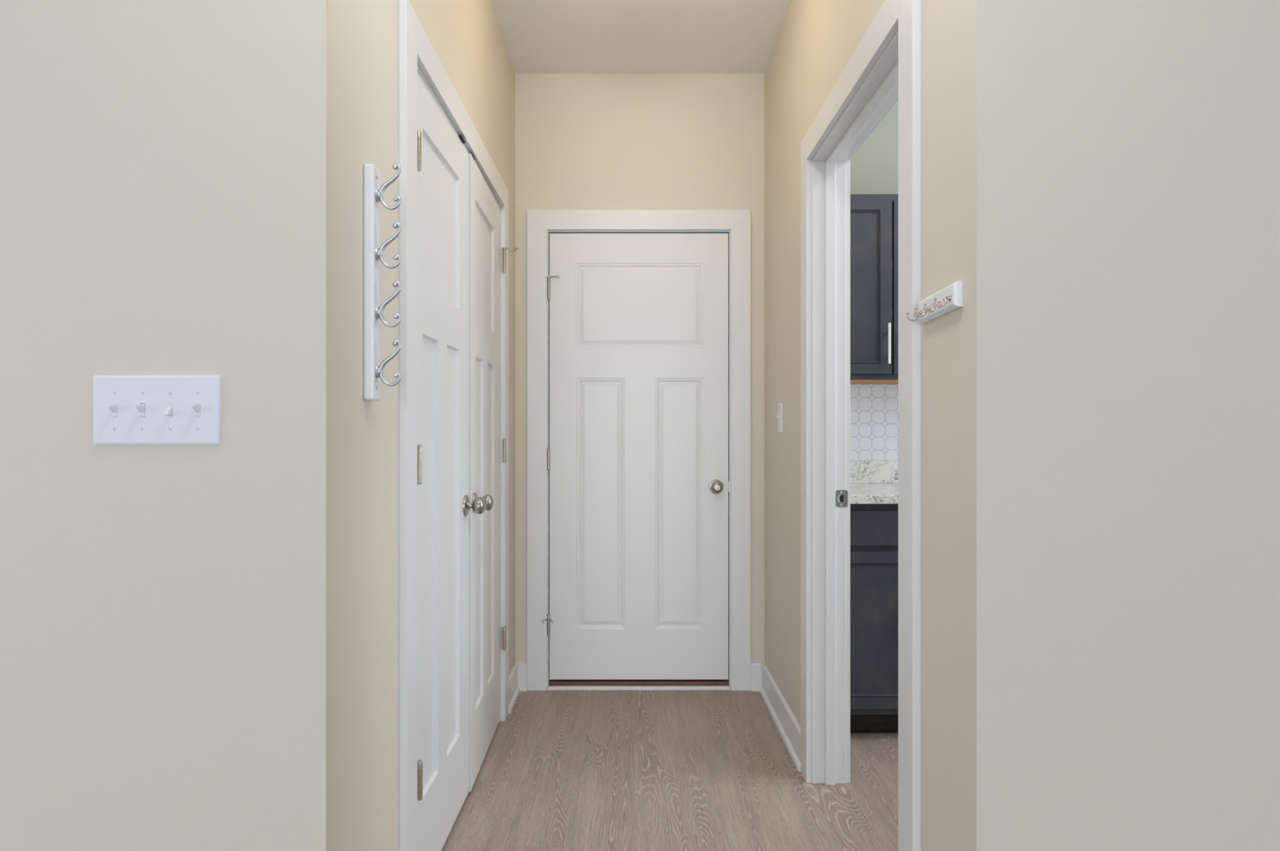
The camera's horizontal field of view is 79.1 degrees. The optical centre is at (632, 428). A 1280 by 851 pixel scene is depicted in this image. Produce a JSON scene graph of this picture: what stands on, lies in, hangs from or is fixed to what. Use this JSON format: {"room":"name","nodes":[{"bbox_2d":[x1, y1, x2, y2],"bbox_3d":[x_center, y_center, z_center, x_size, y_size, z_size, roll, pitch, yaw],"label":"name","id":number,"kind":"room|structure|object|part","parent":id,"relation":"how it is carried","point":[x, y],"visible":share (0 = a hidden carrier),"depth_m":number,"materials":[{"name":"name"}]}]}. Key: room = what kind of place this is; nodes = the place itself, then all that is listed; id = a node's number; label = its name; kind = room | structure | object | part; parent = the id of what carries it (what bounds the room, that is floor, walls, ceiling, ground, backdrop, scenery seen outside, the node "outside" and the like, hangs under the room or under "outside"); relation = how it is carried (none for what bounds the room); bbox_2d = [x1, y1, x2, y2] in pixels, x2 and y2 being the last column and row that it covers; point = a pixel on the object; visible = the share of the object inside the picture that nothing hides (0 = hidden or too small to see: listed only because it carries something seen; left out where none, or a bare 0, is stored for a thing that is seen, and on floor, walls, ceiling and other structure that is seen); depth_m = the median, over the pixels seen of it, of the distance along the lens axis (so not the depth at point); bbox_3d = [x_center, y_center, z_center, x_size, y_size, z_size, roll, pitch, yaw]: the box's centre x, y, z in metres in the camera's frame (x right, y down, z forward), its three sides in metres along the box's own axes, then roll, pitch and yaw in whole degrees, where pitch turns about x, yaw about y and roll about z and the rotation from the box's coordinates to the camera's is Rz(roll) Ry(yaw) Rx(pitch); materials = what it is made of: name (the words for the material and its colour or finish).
{"room":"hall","nodes":[
{"label":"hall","id":0,"kind":"room"},
{"bbox_2d":[0,0,1279,850],"bbox_3d":[0.000,-0.209,2.474,7.200,2.772,2.272,0,0,0],"label":"wall","id":1,"kind":"structure","parent":0,"point":[199,645],"depth_m":1.34,"materials":[{"name":"beige paint"}]},
{"bbox_2d":[93,375,221,445],"bbox_3d":[-0.808,-0.030,1.328,0.215,0.118,0.020,0,0,0],"label":"light switch","id":2,"kind":"object","parent":1,"relation":"attached to","point":[129,410],"visible":1,"depth_m":1.32,"materials":[{"name":"white plastic"}]},
{"bbox_2d":[364,163,400,400],"bbox_3d":[-0.495,-0.291,1.544,0.068,0.472,0.043,0,0,0],"label":"coat rack","id":3,"kind":"object","parent":1,"relation":"attached to","point":[373,194],"visible":1,"depth_m":1.53,"materials":[{"name":"white paint"}]},
{"bbox_2d":[417,70,485,850],"bbox_3d":[-0.512,0.140,2.163,0.103,2.048,0.623,0,0,0],"label":"door","id":4,"kind":"structure","parent":1,"relation":"in","point":[443,504],"depth_m":2.13,"materials":[{"name":"white paint"}]},
{"bbox_3d":[-0.493,0.243,2.425,0.064,0.066,0.066,0,0,0],"label":"knob","id":5,"kind":"part","parent":4,"relation":"part of","materials":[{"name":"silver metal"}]},
{"bbox_2d":[399,0,508,850],"bbox_3d":[-0.578,0.100,2.475,0.133,2.155,1.443,0,0,0],"label":"door frame","id":6,"kind":"structure","parent":1,"relation":"attached to","point":[416,51],"depth_m":1.79,"materials":[{"name":"white paint"}]},
{"bbox_2d":[468,152,517,791],"bbox_3d":[-0.509,0.140,2.801,0.109,2.048,0.643,0,0,0],"label":"door","id":7,"kind":"structure","parent":1,"relation":"in","point":[486,261],"depth_m":2.72,"materials":[{"name":"white paint"}]},
{"bbox_3d":[-0.487,0.243,2.533,0.064,0.066,0.066,0,0,0],"label":"knob","id":8,"kind":"part","parent":7,"relation":"part of","materials":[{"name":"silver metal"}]},
{"bbox_2d":[508,662,519,713],"bbox_3d":[-0.516,1.116,3.344,0.026,0.122,0.293,0,0,0],"label":"baseboard","id":9,"kind":"structure","parent":1,"relation":"attached to","point":[513,690],"depth_m":3.35,"materials":[{"name":"white paint"}]},
{"bbox_3d":[-0.509,1.167,3.344,0.013,0.019,0.293,0,0,0],"label":"shoe moulding","id":10,"kind":"part","parent":9,"relation":"part of","materials":[{"name":"white paint"}]},
{"bbox_2d":[775,403,782,432],"bbox_3d":[0.584,-0.041,3.105,0.020,0.117,0.070,0,0,0],"label":"light switch","id":11,"kind":"object","parent":1,"relation":"attached to","point":[780,416],"visible":1,"depth_m":3.09,"materials":[{"name":"white plastic"}]},
{"bbox_2d":[759,662,800,771],"bbox_3d":[0.581,1.116,3.072,0.026,0.122,0.835,0,0,0],"label":"baseboard","id":12,"kind":"structure","parent":1,"relation":"attached to","point":[784,718],"depth_m":3.00,"materials":[{"name":"white paint"}]},
{"bbox_2d":[800,0,920,850],"bbox_3d":[0.649,0.100,2.125,0.146,2.155,1.060,0,0,0],"label":"door frame","id":13,"kind":"structure","parent":1,"relation":"attached to","point":[883,70],"depth_m":2.55,"materials":[{"name":"white paint"}]},
{"bbox_3d":[0.692,0.234,2.563,0.040,0.056,0.002,0,0,0],"label":"strike plate","id":14,"kind":"part","parent":13,"relation":"part of","materials":[{"name":"silver metal"}]},
{"bbox_2d":[906,280,963,324],"bbox_3d":[0.572,-0.238,1.483,0.045,0.053,0.182,0,0,0],"label":"key rack","id":15,"kind":"object","parent":1,"relation":"attached to","point":[949,299],"visible":1,"depth_m":1.45,"materials":[{"name":"white paint"}]},
{"bbox_2d":[490,0,791,74],"bbox_3d":[0.000,-1.635,-3.650,7.400,0.080,16.100,0,0,0],"label":"ceiling","id":16,"kind":"structure","parent":0,"point":[540,37],"depth_m":3.14,"materials":[{"name":"white paint"}]},
{"bbox_2d":[441,690,897,850],"bbox_3d":[0.000,1.207,-3.650,7.400,0.060,16.100,0,0,0],"label":"floor","id":17,"kind":"structure","parent":0,"point":[564,771],"depth_m":2.56,"materials":[{"name":"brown wood"}]},
{"bbox_2d":[546,680,730,690],"bbox_3d":[0.029,1.161,3.542,0.823,0.033,0.136,0,0,0],"label":"threshold","id":18,"kind":"object","parent":17,"relation":"on","point":[553,685],"visible":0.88,"depth_m":3.50,"materials":[{"name":"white wood"}]},
{"bbox_2d":[850,504,897,733],"bbox_3d":[1.067,0.729,3.172,0.686,0.896,0.665,0,0,0],"label":"base cabinet","id":19,"kind":"object","parent":17,"relation":"on","point":[873,527],"visible":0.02,"depth_m":2.90,"materials":[{"name":"grey wood"}]},
{"bbox_2d":[850,483,897,504],"bbox_3d":[1.403,0.264,3.183,1.393,0.033,0.643,0,0,0],"label":"countertop","id":20,"kind":"structure","parent":19,"relation":"on","point":[860,493],"depth_m":2.93,"materials":[{"name":"white stone"}]},
{"bbox_2d":[850,460,897,483],"bbox_3d":[1.403,0.197,3.495,1.393,0.101,0.020,0,0,0],"label":"quartz upstand","id":21,"kind":"object","parent":20,"relation":"on","point":[861,471],"visible":0.02,"depth_m":3.48,"materials":[{"name":"white stone"}]},
{"bbox_3d":[0.900,0.375,2.905,0.328,0.132,0.019,0,0,0],"label":"drawer","id":22,"kind":"part","parent":19,"relation":"part of","materials":[{"name":"grey wood"}]},
{"bbox_3d":[0.900,0.756,2.905,0.328,0.588,0.019,0,0,0],"label":"cabinet door","id":23,"kind":"part","parent":19,"relation":"part of","materials":[{"name":"grey wood"}]},
{"bbox_2d":[515,74,897,663],"bbox_3d":[1.335,-0.209,3.550,3.729,2.772,0.120,0,0,0],"label":"wall","id":24,"kind":"structure","parent":0,"point":[583,141],"depth_m":3.49,"materials":[{"name":"beige paint"}]},
{"bbox_2d":[542,233,729,679],"bbox_3d":[0.016,0.128,3.479,0.843,2.010,0.103,0,0,0],"label":"door","id":25,"kind":"structure","parent":24,"relation":"in","point":[637,452],"depth_m":3.49,"materials":[{"name":"white paint"}]},
{"bbox_3d":[0.377,0.265,3.462,0.065,0.065,0.058,0,0,0],"label":"knob","id":26,"kind":"part","parent":25,"relation":"part of","materials":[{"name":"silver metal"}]},
{"bbox_2d":[527,209,751,690],"bbox_3d":[0.029,0.100,3.541,1.002,2.155,0.138,0,0,0],"label":"door frame","id":27,"kind":"structure","parent":24,"relation":"attached to","point":[540,223],"depth_m":3.47,"materials":[{"name":"white paint"}]},
{"bbox_2d":[517,662,761,691],"bbox_3d":[0.033,1.116,3.477,1.096,0.122,0.026,0,0,0],"label":"baseboard","id":28,"kind":"structure","parent":24,"relation":"attached to","point":[756,668],"depth_m":3.48,"materials":[{"name":"white paint"}]},
{"bbox_3d":[0.033,1.167,3.470,1.096,0.019,0.013,0,0,0],"label":"shoe moulding","id":29,"kind":"part","parent":28,"relation":"part of","materials":[{"name":"white paint"}]},
{"bbox_2d":[850,194,897,384],"bbox_3d":[1.067,-0.582,3.313,0.686,0.766,0.384,0,0,0],"label":"upper cabinet","id":30,"kind":"object","parent":24,"relation":"attached to","point":[873,217],"visible":0.41,"depth_m":3.19,"materials":[{"name":"grey wood"}]},
{"bbox_3d":[1.067,-0.206,3.360,0.662,0.012,0.290,0,0,0],"label":"panel","id":31,"kind":"part","parent":30,"relation":"part of","materials":[{"name":"orange wood"}]},
{"bbox_3d":[1.036,-0.342,3.150,0.012,0.164,0.057,0,0,0],"label":"handle","id":32,"kind":"part","parent":30,"relation":"part of","materials":[{"name":"silver metal"}]},
{"bbox_3d":[1.235,-0.579,3.187,0.326,0.712,0.019,0,0,0],"label":"cabinet door","id":33,"kind":"part","parent":30,"relation":"part of","materials":[{"name":"grey wood"}]},
{"bbox_2d":[850,384,897,460],"bbox_3d":[1.403,-0.026,3.501,1.393,0.345,0.008,0,0,0],"label":"tile backsplash","id":34,"kind":"structure","parent":24,"relation":"attached to","point":[873,407],"depth_m":3.50,"materials":[{"name":"tile"}]}
]}

